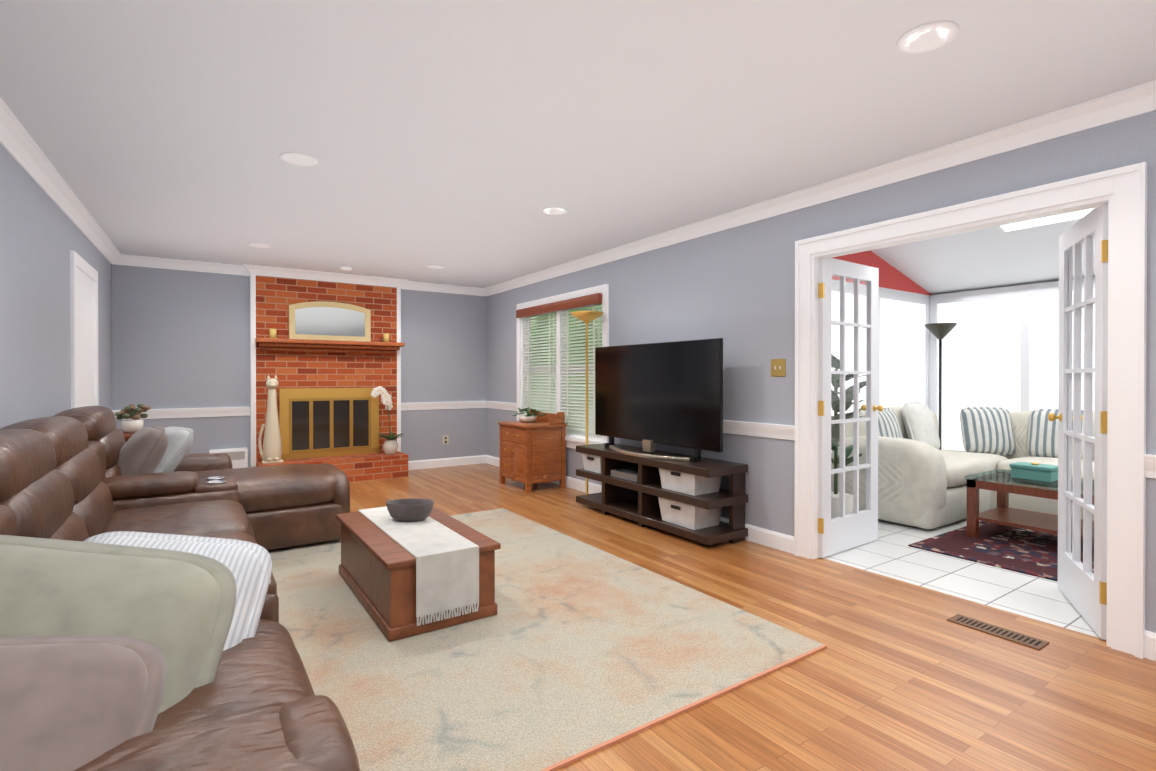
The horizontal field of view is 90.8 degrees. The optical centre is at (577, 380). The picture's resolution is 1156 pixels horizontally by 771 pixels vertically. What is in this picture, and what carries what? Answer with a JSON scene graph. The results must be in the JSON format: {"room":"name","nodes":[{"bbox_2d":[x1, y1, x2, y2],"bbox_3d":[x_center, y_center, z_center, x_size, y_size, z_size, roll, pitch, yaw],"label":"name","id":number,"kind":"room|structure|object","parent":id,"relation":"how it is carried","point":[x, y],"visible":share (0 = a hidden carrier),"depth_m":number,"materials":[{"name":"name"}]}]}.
{"room":"living room","nodes":[
{"label":"living room","id":0,"kind":"room"},
{"bbox_2d":[0,144,115,428],"bbox_3d":[-2.319,-0.024,1.907,0.324,2.440,9.200,0,0,-34],"label":"wall","id":1,"kind":"structure","parent":0,"point":[37,238],"depth_m":3.37,"materials":[{"name":"paint"}]},
{"bbox_2d":[70,250,98,408],"bbox_3d":[-3.917,0.123,4.533,0.046,2.120,1.000,0,0,-34],"label":"door frame","id":2,"kind":"structure","parent":1,"relation":"attached to","point":[84,369],"depth_m":4.47,"materials":[{"name":"white wood"}]},
{"bbox_2d":[0,80,1155,660],"bbox_3d":[-0.529,-0.030,3.108,4.430,2.440,9.000,0,0,-34],"label":"trim","id":3,"kind":"structure","parent":1,"relation":"attached to","point":[1130,460],"depth_m":3.14,"materials":[{"name":"white wood"}]},
{"bbox_2d":[112,264,483,466],"bbox_3d":[-3.021,-0.049,6.916,4.080,2.440,0.100,0,0,-34],"label":"wall","id":4,"kind":"structure","parent":0,"point":[172,338],"depth_m":6.28,"materials":[{"name":"paint"}]},
{"bbox_2d":[209,447,247,467],"bbox_3d":[-3.834,0.954,6.251,0.360,0.400,0.102,0,0,-34],"label":"air vent","id":5,"kind":"object","parent":4,"relation":"in","point":[239,457],"visible":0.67,"depth_m":6.26,"materials":[{"name":"white metal"}]},
{"bbox_2d":[443,435,448,444],"bbox_3d":[-1.786,0.807,7.684,0.080,0.120,0.007,0,0,-34],"label":"electrical outlet","id":6,"kind":"object","parent":4,"relation":"attached to","point":[445,438],"depth_m":7.69,"materials":[{"name":"beige plastic"}]},
{"bbox_2d":[0,0,1155,287],"bbox_3d":[-0.575,-1.300,3.071,4.520,0.100,9.200,0,0,-34],"label":"ceiling","id":7,"kind":"structure","parent":0,"point":[464,142],"depth_m":2.60,"materials":[{"name":"white paint"}]},
{"bbox_2d":[248,243,270,247],"bbox_3d":[-2.973,-1.257,5.316,0.195,0.006,0.195,0,0,32],"label":"recessed light","id":8,"kind":"object","parent":7,"relation":"in","point":[259,245],"depth_m":5.30,"materials":[{"name":"white"}]},
{"bbox_2d":[280,152,317,165],"bbox_3d":[-1.577,-1.246,3.218,0.195,0.006,0.195,0,0,32],"label":"recessed light","id":9,"kind":"object","parent":7,"relation":"in","point":[294,158],"depth_m":3.21,"materials":[{"name":"white"}]},
{"bbox_2d":[339,266,351,270],"bbox_3d":[-2.599,-1.248,6.374,0.135,0.035,0.135,0,0,-40],"label":"recessed light","id":10,"kind":"object","parent":7,"relation":"in","point":[344,268],"depth_m":6.33,"materials":[{"name":"white plastic"}]},
{"bbox_2d":[426,265,443,268],"bbox_3d":[-1.589,-1.262,6.341,0.195,0.006,0.195,0,0,-43],"label":"recessed light","id":11,"kind":"object","parent":7,"relation":"in","point":[429,266],"depth_m":6.31,"materials":[{"name":"white"}]},
{"bbox_2d":[542,206,567,214],"bbox_3d":[-0.171,-1.251,4.210,0.195,0.006,0.195,0,0,-40],"label":"recessed light","id":12,"kind":"object","parent":7,"relation":"in","point":[554,210],"depth_m":4.19,"materials":[{"name":"white"}]},
{"bbox_2d":[896,21,958,53],"bbox_3d":[1.267,-1.240,2.068,0.195,0.006,0.195,0,0,32],"label":"recessed light","id":13,"kind":"object","parent":7,"relation":"in","point":[927,37],"depth_m":2.06,"materials":[{"name":"white plastic"}]},
{"bbox_2d":[349,463,1155,770],"bbox_3d":[0.774,1.235,3.990,7.770,0.100,9.200,0,0,-34],"label":"floor","id":14,"kind":"structure","parent":0,"point":[896,675],"depth_m":2.38,"materials":[{"name":"brown wood"}]},
{"bbox_2d":[117,427,166,441],"bbox_3d":[-3.934,0.820,5.103,0.565,0.720,0.800,0,0,-34],"label":"side table","id":15,"kind":"object","parent":14,"relation":"on","point":[127,436],"depth_m":4.83,"materials":[{"name":"brown wood"}]},
{"bbox_2d":[115,404,150,432],"bbox_3d":[-3.905,0.335,5.001,0.245,0.249,0.282,0,0,-34],"label":"plant","id":16,"kind":"object","parent":15,"relation":"on","point":[135,423],"visible":1,"depth_m":4.95,"materials":[{"name":"green plant"}]},
{"bbox_2d":[0,406,359,770],"bbox_3d":[-1.738,0.668,2.782,1.705,0.988,4.620,0,0,-34],"label":"sofa","id":17,"kind":"object","parent":14,"relation":"on","point":[142,628],"visible":1,"depth_m":1.30,"materials":[{"name":"leather"}]},
{"bbox_2d":[255,275,407,481],"bbox_3d":[-2.848,-0.047,6.670,1.610,2.438,0.498,0,0,-34],"label":"fireplace","id":18,"kind":"object","parent":14,"relation":"on","point":[326,353],"visible":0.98,"depth_m":6.72,"materials":[{"name":"brick"}]},
{"bbox_2d":[258,375,283,463],"bbox_3d":[-3.373,0.422,6.247,0.236,0.970,0.201,0,0,-34],"label":"statue","id":19,"kind":"object","parent":18,"relation":"on","point":[271,452],"visible":1,"depth_m":6.22,"materials":[{"name":"beige ceramic"}]},
{"bbox_2d":[371,386,403,454],"bbox_3d":[-2.309,0.486,6.905,0.414,0.835,0.361,0,0,-34],"label":"orchid","id":20,"kind":"object","parent":18,"relation":"on","point":[390,445],"visible":1,"depth_m":6.87,"materials":[{"name":"white plant"}]},
{"bbox_2d":[498,409,566,492],"bbox_3d":[-0.518,0.758,6.342,0.500,0.830,0.690,0,0,-34],"label":"washstand","id":21,"kind":"object","parent":14,"relation":"on","point":[534,452],"visible":0.94,"depth_m":6.12,"materials":[{"name":"brown wood"}]},
{"bbox_2d":[512,407,544,422],"bbox_3d":[-0.562,0.384,6.409,0.301,0.176,0.511,0,0,-34],"label":"plant","id":22,"kind":"object","parent":21,"relation":"on","point":[529,418],"visible":1,"depth_m":6.34,"materials":[{"name":"green plant"}]},
{"bbox_2d":[267,508,826,770],"bbox_3d":[-0.807,1.183,3.187,2.450,0.010,3.218,0,0,-34],"label":"area rug","id":23,"kind":"object","parent":14,"relation":"on","point":[572,650],"visible":0.51,"depth_m":2.44,"materials":[{"name":"beige carpet"}]},
{"bbox_2d":[336,498,500,641],"bbox_3d":[-0.930,0.941,3.163,0.564,0.473,1.126,0,0,-34],"label":"coffee table","id":24,"kind":"object","parent":23,"relation":"on","point":[408,567],"visible":1,"depth_m":2.78,"materials":[{"name":"brown wood"}]},
{"bbox_2d":[386,498,433,521],"bbox_3d":[-0.972,0.756,3.297,0.246,0.105,0.224,0,0,-34],"label":"woven bowl","id":25,"kind":"object","parent":24,"relation":"on","point":[409,509],"depth_m":3.24,"materials":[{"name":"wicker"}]},
{"bbox_2d":[570,311,603,499],"bbox_3d":[0.088,0.256,5.608,0.330,1.840,0.330,0,0,-34],"label":"floor lamp","id":26,"kind":"object","parent":14,"relation":"on","point":[586,317],"visible":0.79,"depth_m":5.59,"materials":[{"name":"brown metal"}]},
{"bbox_2d":[576,443,747,544],"bbox_3d":[0.616,0.899,4.767,0.415,0.565,1.670,0,0,-34],"label":"media console","id":27,"kind":"object","parent":14,"relation":"on","point":[687,499],"visible":0.92,"depth_m":4.34,"materials":[{"name":"brown wood"}]},
{"bbox_2d":[595,338,722,461],"bbox_3d":[0.536,0.154,4.728,0.258,0.924,1.560,0,0,-34],"label":"tv","id":28,"kind":"object","parent":27,"relation":"on","point":[649,395],"visible":1,"depth_m":4.62,"materials":[{"name":"black plastic"}]},
{"bbox_2d":[831,354,865,517],"bbox_3d":[2.075,0.462,4.567,0.490,1.438,0.531,0,0,-34],"label":"plant","id":29,"kind":"object","parent":14,"relation":"on","point":[835,438],"depth_m":4.52,"materials":[{"name":"green plant"}]},
{"bbox_2d":[924,323,956,449],"bbox_3d":[3.779,0.294,5.942,0.290,1.760,0.290,0,0,-34],"label":"floor lamp","id":30,"kind":"object","parent":14,"relation":"on","point":[940,331],"visible":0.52,"depth_m":5.93,"materials":[{"name":"black metal"}]},
{"bbox_2d":[831,402,1094,528],"bbox_3d":[3.797,0.687,4.445,1.960,0.952,2.850,0,0,-34],"label":"sofa","id":31,"kind":"object","parent":14,"relation":"on","point":[922,480],"visible":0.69,"depth_m":4.85,"materials":[{"name":"fabric"}]},
{"bbox_2d":[947,614,1048,649],"bbox_3d":[1.982,1.188,2.702,0.120,0.006,0.375,0,0,-34],"label":"floor vent","id":32,"kind":"object","parent":14,"relation":"in","point":[1011,635],"visible":1,"depth_m":2.68,"materials":[{"name":"brown metal"}]},
{"bbox_2d":[908,521,1093,580],"bbox_3d":[3.522,1.181,3.654,1.480,0.010,1.980,0,0,-34],"label":"rug","id":33,"kind":"object","parent":14,"relation":"on","point":[1026,551],"visible":0.35,"depth_m":4.00,"materials":[{"name":"red carpet"}]},
{"bbox_2d":[966,462,1093,540],"bbox_3d":[3.482,0.891,3.999,0.620,0.566,1.120,0,0,-34],"label":"coffee table","id":34,"kind":"object","parent":33,"relation":"on","point":[1003,485],"visible":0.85,"depth_m":4.18,"materials":[{"name":"brown wood"}]},
{"bbox_2d":[484,110,1155,632],"bbox_3d":[1.260,-0.036,4.309,0.100,2.440,9.200,0,0,-34],"label":"wall","id":35,"kind":"structure","parent":0,"point":[736,285],"depth_m":4.11,"materials":[{"name":"paint"}]},
{"bbox_2d":[527,306,601,437],"bbox_3d":[-0.181,-0.127,6.461,0.105,1.480,1.700,0,0,-34],"label":"window","id":36,"kind":"structure","parent":35,"relation":"in","point":[559,358],"depth_m":6.42,"materials":[{"name":"white"}]},
{"bbox_2d":[516,293,601,317],"bbox_3d":[-0.266,-0.822,6.401,0.052,0.100,1.750,0,0,-34],"label":"window valance","id":37,"kind":"object","parent":36,"relation":"attached to","point":[586,300],"visible":1,"depth_m":6.23,"materials":[{"name":"brown wood"}]},
{"bbox_2d":[523,303,601,438],"bbox_3d":[-0.204,-0.091,6.446,0.059,1.401,1.684,0,0,-34],"label":"window blinds","id":38,"kind":"object","parent":36,"relation":"attached to","point":[547,388],"visible":0.65,"depth_m":6.32,"materials":[{"name":"white plastic"}]},
{"bbox_2d":[771,359,785,376],"bbox_3d":[1.403,-0.087,3.995,0.012,0.125,0.120,0,0,-34],"label":"switch plate","id":39,"kind":"object","parent":35,"relation":"attached to","point":[778,367],"depth_m":3.99,"materials":[{"name":"gold metal"}]},
{"bbox_2d":[818,257,882,557],"bbox_3d":[1.904,0.177,3.997,0.739,2.000,0.152,0,0,-36],"label":"french door","id":40,"kind":"structure","parent":35,"relation":"in","point":[844,532],"depth_m":3.95,"materials":[{"name":"white wood"}]},
{"bbox_2d":[1048,202,1108,639],"bbox_3d":[2.581,0.183,2.913,0.152,2.000,0.739,0,0,28],"label":"french door","id":41,"kind":"structure","parent":35,"relation":"in","point":[1082,587],"depth_m":2.83,"materials":[{"name":"white wood"}]},
{"bbox_2d":[832,250,1094,415],"bbox_3d":[2.232,-0.295,2.973,0.030,2.970,3.800,0,0,-34],"label":"wall","id":42,"kind":"structure","parent":0,"point":[895,284],"depth_m":3.25,"materials":[{"name":"white paint"}]},
{"bbox_2d":[880,298,924,406],"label":"window","id":43,"kind":"structure","parent":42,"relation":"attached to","point":[902,328],"depth_m":5.95,"materials":[{"name":"white glass"}]},
{"bbox_2d":[937,296,1020,450],"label":"window","id":44,"kind":"structure","parent":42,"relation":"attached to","point":[981,353],"depth_m":5.86,"materials":[{"name":"white glass"}]},
{"bbox_2d":[1030,292,1058,409],"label":"shades","id":45,"kind":"object","parent":42,"relation":"attached to","point":[1044,307],"depth_m":5.40,"materials":[{"name":"white fabric"}]},
{"bbox_2d":[871,208,1094,294],"bbox_3d":[3.562,-1.390,3.861,3.270,0.952,3.800,0,0,-34],"label":"ceiling","id":46,"kind":"structure","parent":0,"point":[1021,253],"depth_m":5.23,"materials":[{"name":"white paint"}]},
{"label":"outside","id":47,"kind":"structure","parent":0,"visible":0},
{"bbox_2d":[531,305,601,428],"bbox_3d":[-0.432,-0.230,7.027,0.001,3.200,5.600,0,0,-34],"label":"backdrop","id":48,"kind":"structure","parent":47,"point":[569,353],"depth_m":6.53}
]}

